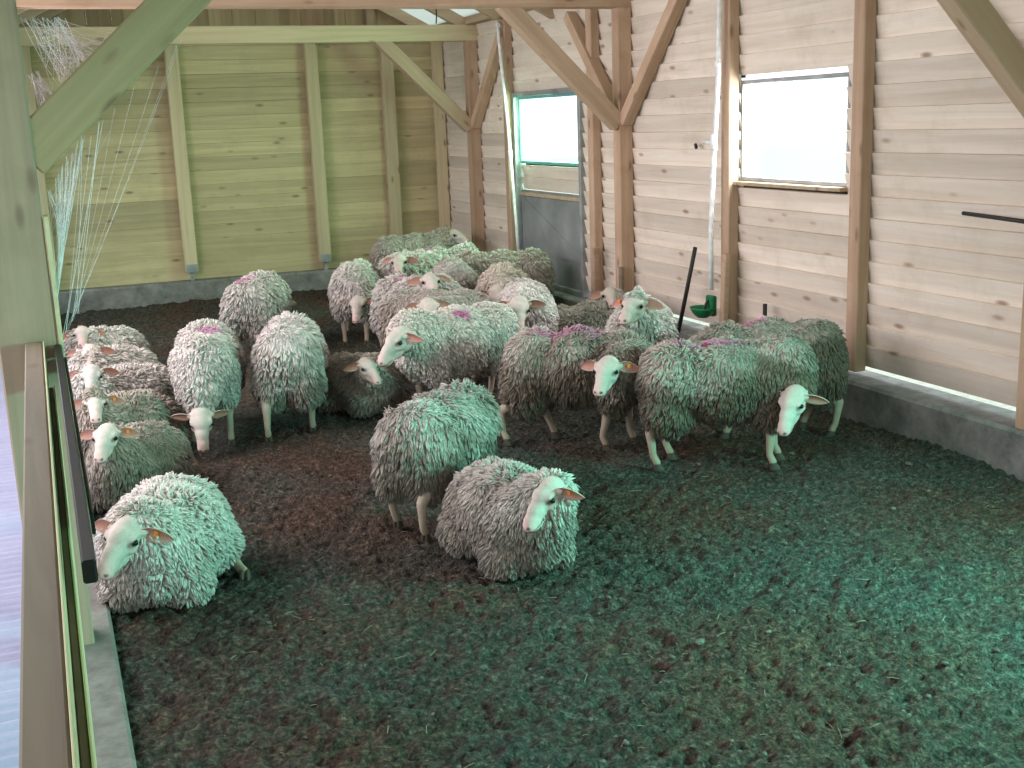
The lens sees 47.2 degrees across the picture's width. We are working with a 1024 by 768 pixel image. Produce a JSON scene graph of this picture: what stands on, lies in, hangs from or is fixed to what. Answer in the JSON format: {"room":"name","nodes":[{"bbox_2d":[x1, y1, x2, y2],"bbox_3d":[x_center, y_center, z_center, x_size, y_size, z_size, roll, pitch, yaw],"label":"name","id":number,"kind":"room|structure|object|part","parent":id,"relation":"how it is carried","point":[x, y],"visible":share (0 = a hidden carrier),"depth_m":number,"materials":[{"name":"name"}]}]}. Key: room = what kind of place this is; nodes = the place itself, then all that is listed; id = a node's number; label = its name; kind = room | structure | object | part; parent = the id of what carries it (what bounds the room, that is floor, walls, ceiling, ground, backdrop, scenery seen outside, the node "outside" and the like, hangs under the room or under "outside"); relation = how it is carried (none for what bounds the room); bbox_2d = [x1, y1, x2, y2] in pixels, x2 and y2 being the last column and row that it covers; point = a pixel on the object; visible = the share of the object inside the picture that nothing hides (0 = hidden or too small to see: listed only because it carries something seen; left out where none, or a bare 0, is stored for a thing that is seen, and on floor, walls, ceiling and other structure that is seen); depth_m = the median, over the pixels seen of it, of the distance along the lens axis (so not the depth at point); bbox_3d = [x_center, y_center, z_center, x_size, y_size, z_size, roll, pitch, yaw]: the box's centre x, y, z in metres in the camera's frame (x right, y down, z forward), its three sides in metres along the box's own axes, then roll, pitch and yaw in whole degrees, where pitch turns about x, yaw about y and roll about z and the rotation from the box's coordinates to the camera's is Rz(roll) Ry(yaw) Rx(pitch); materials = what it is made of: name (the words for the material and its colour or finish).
{"room":"sheep barn","nodes":[
{"label":"sheep barn","id":0,"kind":"room"},
{"bbox_2d":[0,366,21,767],"bbox_3d":[-4.513,0.802,6.284,3.960,0.057,17.480,-7,14,-21],"label":"floor","id":1,"kind":"structure","parent":0,"point":[10,516],"depth_m":5.24,"materials":[{"name":"snow"}]},
{"bbox_2d":[0,0,94,644],"bbox_3d":[-1.816,-0.356,4.333,0.205,2.920,0.150,-7,14,-21],"label":"timber post","id":2,"kind":"object","parent":1,"relation":"on","point":[27,315],"visible":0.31,"depth_m":4.25,"materials":[{"name":"brown wood"}]},
{"bbox_2d":[30,0,211,172],"bbox_3d":[-1.270,-1.388,4.342,1.222,1.142,0.130,-7,14,-21],"label":"brace","id":3,"kind":"object","parent":2,"relation":"attached to","point":[87,93],"visible":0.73,"depth_m":4.24,"materials":[{"name":"beige wood"}]},
{"bbox_2d":[26,71,52,106],"bbox_3d":[-1.696,-1.048,4.269,0.121,0.184,0.100,-2,13,-1],"label":"cobweb","id":4,"kind":"object","parent":3,"relation":"attached to","point":[42,98],"visible":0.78,"depth_m":4.26,"materials":[{"name":"fabric"}]},
{"bbox_2d":[20,17,109,91],"bbox_3d":[-1.574,-1.183,4.293,0.391,0.308,0.113,-7,14,-21],"label":"cobweb","id":5,"kind":"object","parent":3,"relation":"attached to","point":[59,22],"visible":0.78,"depth_m":4.26,"materials":[{"name":"fabric"}]},
{"bbox_2d":[48,135,84,292],"bbox_3d":[-1.640,-0.618,4.352,0.163,0.602,0.137,-7,14,-21],"label":"cobweb","id":6,"kind":"object","parent":3,"relation":"hanging from","point":[61,230],"visible":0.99,"depth_m":4.33,"materials":[{"name":"fabric"}]},
{"bbox_2d":[63,42,180,333],"bbox_3d":[-1.464,-0.722,4.390,0.541,1.082,0.131,-5,13,-13],"label":"cobweb","id":7,"kind":"object","parent":3,"relation":"hanging from","point":[77,291],"visible":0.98,"depth_m":4.39,"materials":[{"name":"fabric"}]},
{"bbox_3d":[-3.611,-1.269,8.679,0.205,2.920,0.150,-7,14,-21],"label":"timber post","id":8,"kind":"object","parent":1,"relation":"on","visible":0},
{"bbox_2d":[16,0,632,8],"bbox_3d":[-1.375,-3.055,9.227,5.270,0.180,0.150,-7,14,-21],"label":"tie beam","id":9,"kind":"structure","parent":8,"relation":"on","point":[20,4],"depth_m":9.23,"materials":[{"name":"brown wood"}]},
{"bbox_3d":[-5.043,-1.997,12.145,0.205,2.920,0.150,-7,14,-21],"label":"timber post","id":10,"kind":"object","parent":1,"relation":"on","visible":0},
{"bbox_2d":[19,25,478,46],"bbox_3d":[-2.807,-3.783,12.693,5.270,0.180,0.150,-7,14,-21],"label":"tie beam","id":11,"kind":"structure","parent":10,"relation":"on","point":[191,35],"depth_m":12.78,"materials":[{"name":"beige wood"}]},
{"bbox_2d":[54,310,136,767],"bbox_3d":[-2.340,0.732,6.351,0.130,0.150,16.000,-7,14,-21],"label":"concrete curb","id":12,"kind":"structure","parent":0,"point":[114,748],"depth_m":4.19,"materials":[{"name":"concrete"}]},
{"bbox_2d":[19,214,97,767],"bbox_3d":[-0.647,0.757,1.832,0.135,1.675,5.920,-7,14,-21],"label":"fence","id":13,"kind":"object","parent":12,"relation":"on","point":[56,726],"visible":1,"depth_m":2.09,"materials":[{"name":"brown wood"}]},
{"bbox_2d":[29,9,438,289],"bbox_3d":[-3.329,-3.395,14.023,5.267,4.201,0.076,-7,14,-21],"label":"wall","id":14,"kind":"structure","parent":0,"point":[245,111],"depth_m":14.15,"materials":[{"name":"brown wood"}]},
{"bbox_2d":[52,268,336,314],"bbox_3d":[-3.301,-1.163,14.462,5.080,0.350,0.280,-7,14,-21],"label":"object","id":15,"kind":"structure","parent":14,"relation":"attached to","point":[144,294],"depth_m":13.97,"materials":[{"name":"concrete"}]},
{"bbox_2d":[21,46,57,290],"bbox_3d":[-5.378,-2.443,13.254,0.150,2.835,0.127,-7,14,-21],"label":"stud","id":16,"kind":"object","parent":15,"relation":"on","point":[25,50],"visible":0.28,"depth_m":13.22,"materials":[{"name":"wood"}]},
{"bbox_2d":[163,45,198,280],"bbox_3d":[-3.905,-2.626,13.824,0.150,2.835,0.127,-7,14,-21],"label":"stud","id":17,"kind":"object","parent":15,"relation":"on","point":[173,82],"visible":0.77,"depth_m":13.77,"materials":[{"name":"wood"}]},
{"bbox_2d":[303,43,331,269],"bbox_3d":[-2.390,-2.814,14.410,0.150,2.835,0.127,-7,14,-21],"label":"stud","id":18,"kind":"object","parent":15,"relation":"on","point":[310,54],"visible":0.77,"depth_m":14.36,"materials":[{"name":"wood"}]},
{"bbox_2d":[379,50,402,235],"bbox_3d":[-1.515,-2.922,14.749,0.150,2.835,0.127,-7,14,-21],"label":"stud","id":19,"kind":"object","parent":15,"relation":"on","point":[386,66],"visible":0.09,"depth_m":14.69,"materials":[{"name":"wood"}]},
{"bbox_2d":[364,9,374,24],"bbox_3d":[-1.745,-4.536,14.351,0.110,0.463,0.070,-7,14,-21],"label":"stud","id":20,"kind":"object","parent":14,"relation":"attached to","point":[369,13],"visible":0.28,"depth_m":14.33,"materials":[{"name":"brown wood"}]},
{"bbox_2d":[401,9,479,24],"bbox_3d":[0.797,-3.331,7.124,3.550,1.606,16.600,-7,14,-21],"label":"ceiling","id":21,"kind":"structure","parent":0,"point":[423,15],"depth_m":14.14,"materials":[{"name":"white"}]},
{"bbox_2d":[377,9,443,43],"bbox_3d":[-1.901,-4.761,14.195,3.106,1.681,0.070,-7,14,-21],"label":"rafter","id":22,"kind":"object","parent":21,"relation":"attached to","point":[399,15],"visible":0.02,"depth_m":14.44,"materials":[{"name":"brown wood"}]},
{"bbox_2d":[424,9,464,24],"bbox_3d":[-1.452,-4.532,13.107,3.106,1.681,0.070,-7,14,-21],"label":"rafter","id":23,"kind":"object","parent":21,"relation":"attached to","point":[447,15],"visible":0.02,"depth_m":13.44,"materials":[{"name":"brown wood"}]},
{"bbox_2d":[475,9,511,27],"bbox_3d":[-1.040,-4.322,12.109,3.106,1.681,0.070,-7,14,-21],"label":"rafter","id":24,"kind":"object","parent":21,"relation":"attached to","point":[491,13],"visible":0.02,"depth_m":12.49,"materials":[{"name":"brown wood"}]},
{"bbox_2d":[533,9,554,18],"bbox_3d":[-0.627,-4.113,11.111,3.106,1.681,0.070,-7,14,-21],"label":"rafter","id":25,"kind":"object","parent":21,"relation":"attached to","point":[548,13],"visible":0.02,"depth_m":11.58,"materials":[{"name":"brown wood"}]},
{"bbox_2d":[60,289,1023,767],"bbox_3d":[-0.137,0.419,7.254,4.851,0.103,16.105,-7,14,-21],"label":"floor","id":26,"kind":"structure","parent":0,"point":[652,607],"depth_m":4.78,"materials":[{"name":"brown soil"}]},
{"bbox_2d":[63,324,150,362],"bbox_3d":[-3.317,-0.267,9.572,0.645,0.531,0.960,-2,13,-1],"label":"sheep","id":27,"kind":"object","parent":26,"relation":"on","point":[101,336],"visible":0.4,"depth_m":9.32},
{"bbox_2d":[66,343,160,379],"bbox_3d":[-2.975,-0.092,8.772,0.617,0.529,0.927,-1,13,3],"label":"sheep","id":28,"kind":"object","parent":26,"relation":"on","point":[104,356],"visible":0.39,"depth_m":8.54},
{"bbox_2d":[69,362,185,413],"bbox_3d":[-2.651,0.061,8.072,0.669,0.531,0.985,3,14,20],"label":"sheep","id":29,"kind":"object","parent":26,"relation":"on","point":[126,376],"visible":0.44,"depth_m":7.92},
{"bbox_2d":[71,383,189,462],"bbox_3d":[-2.391,0.211,7.282,0.603,0.563,0.917,-1,13,7],"label":"sheep","id":30,"kind":"object","parent":26,"relation":"on","point":[96,408],"visible":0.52,"depth_m":7.05},
{"bbox_2d":[80,420,200,513],"bbox_3d":[-2.059,0.394,6.453,0.578,0.532,0.983,-3,13,-4],"label":"sheep","id":31,"kind":"object","parent":26,"relation":"on","point":[120,457],"visible":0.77,"depth_m":6.19},
{"bbox_2d":[93,471,250,614],"bbox_3d":[-1.537,0.680,5.187,0.678,0.526,1.104,-3,13,-3],"label":"sheep","id":32,"kind":"object","parent":26,"relation":"on","point":[167,541],"visible":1,"depth_m":4.96},
{"bbox_2d":[167,318,246,452],"bbox_3d":[-2.005,-0.008,7.748,0.528,0.761,1.186,-5,13,-12],"label":"sheep","id":33,"kind":"object","parent":26,"relation":"on","point":[207,363],"visible":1,"depth_m":7.36},
{"bbox_2d":[219,269,296,343],"bbox_3d":[-2.281,-0.676,10.753,0.556,0.763,1.311,-1,13,6],"label":"sheep","id":34,"kind":"object","parent":26,"relation":"on","point":[247,304],"visible":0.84,"depth_m":10.20},
{"bbox_2d":[248,310,329,441],"bbox_3d":[-1.518,-0.128,8.139,0.544,0.757,1.365,-3,13,-4],"label":"sheep","id":35,"kind":"object","parent":26,"relation":"on","point":[288,357],"visible":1,"depth_m":7.57},
{"bbox_2d":[327,258,380,345],"bbox_3d":[-1.482,-0.783,11.046,0.565,0.769,1.215,-3,13,-3],"label":"sheep","id":36,"kind":"object","parent":26,"relation":"on","point":[350,287],"visible":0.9,"depth_m":10.69},
{"bbox_2d":[315,351,405,418],"bbox_3d":[-1.035,-0.033,8.250,0.606,0.474,0.961,-11,15,-34],"label":"sheep","id":37,"kind":"object","parent":26,"relation":"on","point":[357,385],"visible":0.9,"depth_m":8.07},
{"bbox_2d":[375,248,441,278],"bbox_3d":[-1.019,-0.953,11.672,0.560,0.799,1.191,3,14,23],"label":"sheep","id":38,"kind":"object","parent":26,"relation":"on","point":[419,263],"visible":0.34,"depth_m":11.30},
{"bbox_2d":[368,271,462,336],"bbox_3d":[-0.775,-0.581,9.924,0.550,0.823,1.156,-11,15,-34],"label":"sheep","id":39,"kind":"object","parent":26,"relation":"on","point":[384,288],"visible":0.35,"depth_m":9.87},
{"bbox_2d":[369,227,468,271],"bbox_3d":[-1.099,-1.411,13.632,1.164,0.798,0.533,-7,14,-21],"label":"sheep","id":40,"kind":"object","parent":26,"relation":"on","point":[445,237],"visible":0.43,"depth_m":13.44},
{"bbox_2d":[377,287,491,382],"bbox_3d":[-0.718,-0.350,8.942,1.054,0.788,1.050,6,15,32],"label":"sheep","id":41,"kind":"object","parent":26,"relation":"on","point":[430,299],"visible":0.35,"depth_m":9.01},
{"bbox_2d":[368,378,503,541],"bbox_3d":[-0.310,0.319,6.139,0.552,0.682,1.169,4,14,26],"label":"sheep","id":42,"kind":"object","parent":26,"relation":"on","point":[418,446],"visible":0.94,"depth_m":5.72},
{"bbox_2d":[393,241,478,257],"bbox_3d":[-0.765,-1.103,12.400,1.278,0.794,0.539,-6,13,-15],"label":"sheep","id":43,"kind":"object","parent":26,"relation":"on","point":[457,249],"visible":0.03,"depth_m":12.30},
{"bbox_2d":[377,301,520,394],"bbox_3d":[-0.461,-0.158,8.013,0.573,0.780,1.318,9,17,41],"label":"sheep","id":44,"kind":"object","parent":26,"relation":"on","point":[431,348],"visible":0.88,"depth_m":7.87},
{"bbox_2d":[429,255,478,290],"bbox_3d":[-0.569,-0.843,11.167,0.544,0.762,1.276,-4,13,-9],"label":"sheep","id":45,"kind":"object","parent":26,"relation":"on","point":[458,270],"visible":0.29,"depth_m":10.65},
{"bbox_2d":[474,261,527,301],"bbox_3d":[-0.067,-0.668,10.283,0.534,0.782,1.196,-2,13,-2],"label":"sheep","id":46,"kind":"object","parent":26,"relation":"on","point":[495,278],"visible":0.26,"depth_m":9.89},
{"bbox_2d":[456,247,555,294],"bbox_3d":[-0.115,-0.978,11.646,1.125,0.781,0.545,-5,13,-12],"label":"sheep","id":47,"kind":"object","parent":26,"relation":"on","point":[535,263],"visible":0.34,"depth_m":11.49},
{"bbox_2d":[435,455,584,580],"bbox_3d":[-0.021,0.561,5.347,0.578,0.514,0.990,-6,13,-16],"label":"sheep","id":48,"kind":"object","parent":26,"relation":"on","point":[518,519],"visible":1,"depth_m":5.10},
{"bbox_2d":[495,277,559,331],"bbox_3d":[0.097,-0.379,8.893,0.534,0.816,1.283,-1,13,4],"label":"sheep","id":49,"kind":"object","parent":26,"relation":"on","point":[532,303],"visible":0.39,"depth_m":8.49},
{"bbox_2d":[497,324,652,451],"bbox_3d":[0.439,0.021,7.163,0.760,0.757,1.116,-13,16,-39],"label":"sheep","id":50,"kind":"object","parent":26,"relation":"on","point":[577,367],"visible":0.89,"depth_m":7.06},
{"bbox_2d":[557,287,626,331],"bbox_3d":[0.669,-0.515,9.939,0.993,0.572,0.679,-1,13,6],"label":"sheep","id":51,"kind":"object","parent":26,"relation":"on","point":[594,313],"visible":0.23,"depth_m":9.74},
{"bbox_2d":[168,380,1022,767],"bbox_3d":[-0.200,0.377,7.455,4.651,0.086,7.967,-7,14,-21],"label":"crumbs","id":52,"kind":"object","parent":26,"relation":"on","point":[700,641],"visible":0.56,"depth_m":4.42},
{"bbox_2d":[184,327,1023,767],"bbox_3d":[-0.419,0.280,7.917,4.609,0.085,9.016,-7,14,-21],"label":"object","id":53,"kind":"object","parent":26,"relation":"on","point":[359,327],"visible":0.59,"depth_m":4.60,"materials":[{"name":"brown"}]},
{"bbox_2d":[604,285,679,345],"bbox_3d":[0.866,-0.276,8.007,0.539,0.928,1.326,1,13,14],"label":"sheep","id":54,"kind":"object","parent":26,"relation":"on","point":[646,316],"visible":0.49,"depth_m":7.56},
{"bbox_2d":[633,332,828,471],"bbox_3d":[1.215,0.110,6.612,1.056,0.748,0.626,-1,13,6],"label":"sheep","id":55,"kind":"object","parent":26,"relation":"on","point":[765,383],"visible":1,"depth_m":6.47},
{"bbox_2d":[688,315,849,438],"bbox_3d":[1.492,-0.056,7.387,1.253,0.758,0.504,-1,13,5],"label":"sheep","id":56,"kind":"object","parent":26,"relation":"on","point":[825,337],"visible":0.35,"depth_m":7.20},
{"bbox_2d":[442,0,1023,406],"bbox_3d":[2.162,-1.564,7.782,0.066,2.827,16.097,-7,14,-21],"label":"wall","id":57,"kind":"structure","parent":0,"point":[945,299],"depth_m":7.83,"materials":[{"name":"brown wood"}]},
{"bbox_2d":[438,9,532,24],"bbox_3d":[2.033,-2.930,7.432,0.130,0.120,16.080,-7,14,-21],"label":"wall plate","id":58,"kind":"object","parent":57,"relation":"attached to","point":[478,18],"visible":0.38,"depth_m":13.20,"materials":[{"name":"brown wood"}]},
{"bbox_2d":[495,20,519,250],"bbox_3d":[-0.043,-2.631,12.655,0.048,2.575,0.432,-7,14,-21],"label":"pipe","id":59,"kind":"object","parent":58,"relation":"attached to","point":[510,156],"visible":0.92,"depth_m":12.61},
{"bbox_2d":[500,19,516,250],"bbox_3d":[-0.021,-2.590,12.905,0.090,2.780,0.110,-7,14,-21],"label":"stud","id":60,"kind":"object","parent":57,"relation":"attached to","point":[506,39],"visible":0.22,"depth_m":12.80,"materials":[{"name":"brown wood"}]},
{"bbox_2d":[512,87,590,297],"bbox_3d":[0.408,-2.015,12.183,0.125,2.035,1.710,-7,14,-21],"label":"door","id":61,"kind":"structure","parent":57,"relation":"in","point":[553,223],"depth_m":12.15,"materials":[{"name":"metal"}]},
{"bbox_3d":[0.388,-2.615,12.049,0.040,0.705,1.570,-7,14,-21],"label":"hatch frame","id":62,"kind":"part","parent":61,"relation":"part of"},
{"bbox_3d":[0.410,-1.952,12.197,0.045,0.035,1.570,-7,14,-21],"label":"rail","id":63,"kind":"part","parent":61,"relation":"part of","materials":[{"name":"brown wood"}]},
{"bbox_3d":[0.430,-1.526,12.295,0.056,0.960,1.630,-7,14,-21],"label":"panel","id":64,"kind":"part","parent":61,"relation":"part of","materials":[{"name":"grey metal"}]},
{"bbox_2d":[585,9,603,297],"bbox_3d":[0.774,-2.186,10.981,0.090,2.780,0.110,-7,14,-21],"label":"stud","id":65,"kind":"object","parent":57,"relation":"attached to","point":[591,15],"visible":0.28,"depth_m":10.97,"materials":[{"name":"brown wood"}]},
{"bbox_2d":[721,0,738,323],"bbox_3d":[1.649,-1.741,8.863,0.090,2.780,0.110,-7,14,-21],"label":"stud","id":66,"kind":"object","parent":57,"relation":"attached to","point":[730,9],"visible":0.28,"depth_m":8.82,"materials":[{"name":"brown wood"}]},
{"bbox_2d":[702,0,722,289],"bbox_3d":[1.505,-1.850,8.849,0.064,2.292,0.205,-12,16,-36],"label":"pipe","id":67,"kind":"object","parent":66,"relation":"attached to","point":[713,142],"visible":1,"depth_m":8.82,"materials":[{"name":"white plastic"}]},
{"bbox_2d":[690,295,716,317],"bbox_3d":[1.488,-0.600,9.129,0.200,0.170,0.230,-7,14,-21],"label":"bowl","id":68,"kind":"object","parent":67,"relation":"attached to","point":[709,308],"visible":1,"depth_m":9.11,"materials":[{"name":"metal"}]},
{"bbox_3d":[1.557,-0.613,9.155,0.050,0.160,0.100,-7,14,-21],"label":"plate","id":69,"kind":"part","parent":68,"relation":"part of","materials":[{"name":"green plastic"}]},
{"bbox_2d":[553,290,1023,480],"bbox_3d":[2.209,0.055,8.143,0.320,0.355,16.100,-7,14,-21],"label":"concrete curb","id":70,"kind":"object","parent":57,"relation":"attached to","point":[978,430],"depth_m":7.05,"materials":[{"name":"concrete"}]},
{"bbox_2d":[430,42,450,227],"bbox_3d":[-0.903,-2.998,14.985,0.130,2.835,0.127,-7,14,-21],"label":"stud","id":71,"kind":"object","parent":70,"relation":"on","point":[436,47],"visible":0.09,"depth_m":14.93,"materials":[{"name":"wood"}]},
{"bbox_2d":[463,41,485,251],"bbox_3d":[-0.440,-2.694,13.900,0.130,2.665,0.130,-7,14,-21],"label":"timber post","id":72,"kind":"object","parent":70,"relation":"on","point":[469,47],"visible":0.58,"depth_m":13.84,"materials":[{"name":"brown wood"}]},
{"bbox_2d":[373,42,469,131],"bbox_3d":[-1.004,-3.463,13.505,1.155,1.128,0.120,-7,14,-21],"label":"brace","id":73,"kind":"object","parent":72,"relation":"attached to","point":[390,50],"visible":0.88,"depth_m":13.46,"materials":[{"name":"brown wood"}]},
{"bbox_2d":[471,27,501,128],"bbox_3d":[-0.263,-3.429,13.207,0.110,1.061,1.070,-7,14,-21],"label":"brace","id":74,"kind":"object","parent":72,"relation":"attached to","point":[493,63],"visible":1,"depth_m":13.23,"materials":[{"name":"brown wood"}]},
{"bbox_2d":[592,247,599,300],"bbox_3d":[0.795,-1.017,11.092,0.060,0.550,0.050,-7,14,-21],"label":"board","id":75,"kind":"object","parent":70,"relation":"on","point":[595,251],"visible":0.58,"depth_m":11.06,"materials":[{"name":"brown wood"}]},
{"bbox_2d":[619,266,623,289],"bbox_3d":[0.987,-0.844,10.569,0.030,0.430,0.050,-7,14,-21],"label":"board","id":76,"kind":"object","parent":70,"relation":"on","point":[621,271],"visible":0.42,"depth_m":10.53,"materials":[{"name":"brown wood"}]},
{"bbox_2d":[611,7,633,291],"bbox_3d":[0.991,-1.965,10.434,0.130,2.665,0.130,-7,14,-21],"label":"timber post","id":77,"kind":"object","parent":70,"relation":"on","point":[620,16],"visible":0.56,"depth_m":10.37,"materials":[{"name":"brown wood"}]},
{"bbox_2d":[495,7,618,129],"bbox_3d":[0.428,-2.735,10.040,1.155,1.128,0.120,-7,14,-21],"label":"brace","id":78,"kind":"object","parent":77,"relation":"attached to","point":[524,25],"visible":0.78,"depth_m":9.99,"materials":[{"name":"brown wood"}]},
{"bbox_2d":[563,11,612,102],"bbox_3d":[0.752,-2.912,10.748,0.110,1.061,1.070,-7,14,-21],"label":"brace","id":79,"kind":"object","parent":77,"relation":"attached to","point":[594,67],"visible":0.66,"depth_m":10.76,"materials":[{"name":"brown wood"}]},
{"bbox_2d":[620,0,687,124],"bbox_3d":[1.168,-2.700,9.741,0.110,1.061,1.070,-7,14,-21],"label":"brace","id":80,"kind":"object","parent":77,"relation":"attached to","point":[672,13],"visible":1,"depth_m":9.70,"materials":[{"name":"brown wood"}]},
{"bbox_2d":[677,247,696,333],"bbox_3d":[1.402,-0.746,9.394,0.038,0.726,0.273,-8,14,-26],"label":"rod","id":81,"kind":"object","parent":70,"relation":"on","point":[694,251],"visible":0.86,"depth_m":9.38,"materials":[{"name":"black metal"}]},
{"bbox_2d":[719,253,729,322],"bbox_3d":[1.630,-0.650,8.990,0.060,0.702,0.080,-7,14,-21],"label":"board","id":82,"kind":"object","parent":70,"relation":"on","point":[725,264],"visible":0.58,"depth_m":8.95,"materials":[{"name":"brown wood"}]},
{"bbox_2d":[763,304,766,315],"bbox_3d":[1.856,-0.405,8.617,0.039,0.371,0.034,-14,17,-43],"label":"rod","id":83,"kind":"object","parent":70,"relation":"on","point":[764,305],"visible":0.21,"depth_m":8.57,"materials":[{"name":"black metal"}]},
{"bbox_2d":[1015,286,1023,430],"bbox_3d":[2.787,-1.052,6.088,0.130,2.665,0.130,-7,14,-21],"label":"timber post","id":84,"kind":"object","parent":70,"relation":"on","point":[1019,420],"visible":1,"depth_m":6.33,"materials":[{"name":"brown wood"}]},
{"bbox_2d":[937,0,1023,117],"bbox_3d":[2.223,-1.822,5.694,1.155,1.128,0.120,-7,14,-21],"label":"brace","id":85,"kind":"object","parent":84,"relation":"attached to","point":[979,22],"visible":1,"depth_m":5.74,"materials":[{"name":"brown wood"}]},
{"bbox_2d":[733,72,850,191],"bbox_3d":[1.972,-1.766,8.230,0.160,0.765,1.290,-7,14,-21],"label":"window","id":86,"kind":"structure","parent":57,"relation":"in","point":[818,185],"depth_m":8.43,"materials":[{"name":"wood"}]},
{"bbox_3d":[1.985,-1.407,8.311,0.160,0.028,1.290,-7,14,-21],"label":"sill","id":87,"kind":"part","parent":86,"relation":"part of","materials":[{"name":"brown wood"}]},
{"bbox_2d":[846,0,876,371],"bbox_3d":[2.226,-1.447,7.465,0.090,2.780,0.110,-7,14,-21],"label":"stud","id":88,"kind":"object","parent":57,"relation":"attached to","point":[865,10],"visible":0.86,"depth_m":7.46,"materials":[{"name":"brown wood"}]},
{"bbox_2d":[961,211,1023,223],"bbox_3d":[2.693,-0.915,6.464,0.028,0.044,0.581,-7,13,-19],"label":"rod","id":89,"kind":"object","parent":57,"relation":"attached to","point":[980,215],"visible":1,"depth_m":6.50,"materials":[{"name":"black metal"}]},
{"bbox_3d":[-1.053,-3.004,6.429,4.850,1.408,16.600,-7,14,-21],"label":"ceiling","id":90,"kind":"structure","parent":0,"visible":0},
{"bbox_2d":[17,9,27,14],"bbox_3d":[-3.865,-3.971,11.015,3.106,1.681,0.070,-7,14,-21],"label":"rafter","id":91,"kind":"object","parent":90,"relation":"attached to","point":[19,11],"visible":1,"depth_m":10.81,"materials":[{"name":"brown wood"}]},
{"bbox_2d":[18,9,47,24],"bbox_3d":[-4.277,-4.181,12.013,3.106,1.681,0.070,-7,14,-21],"label":"rafter","id":92,"kind":"object","parent":90,"relation":"attached to","point":[30,13],"visible":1,"depth_m":11.82,"materials":[{"name":"brown wood"}]},
{"bbox_2d":[19,9,66,26],"bbox_3d":[-4.727,-4.410,13.102,3.106,1.681,0.070,-7,14,-21],"label":"rafter","id":93,"kind":"object","parent":90,"relation":"attached to","point":[49,13],"visible":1,"depth_m":12.95,"materials":[{"name":"brown wood"}]},
{"label":"outside","id":94,"kind":"structure","parent":0,"visible":0},
{"bbox_2d":[526,143,1015,410],"bbox_3d":[3.719,-1.943,17.660,100.000,0.001,90.000,-7,14,-21],"label":"ground","id":95,"kind":"structure","parent":94,"point":[826,162],"depth_m":45.66,"materials":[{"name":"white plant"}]}
]}

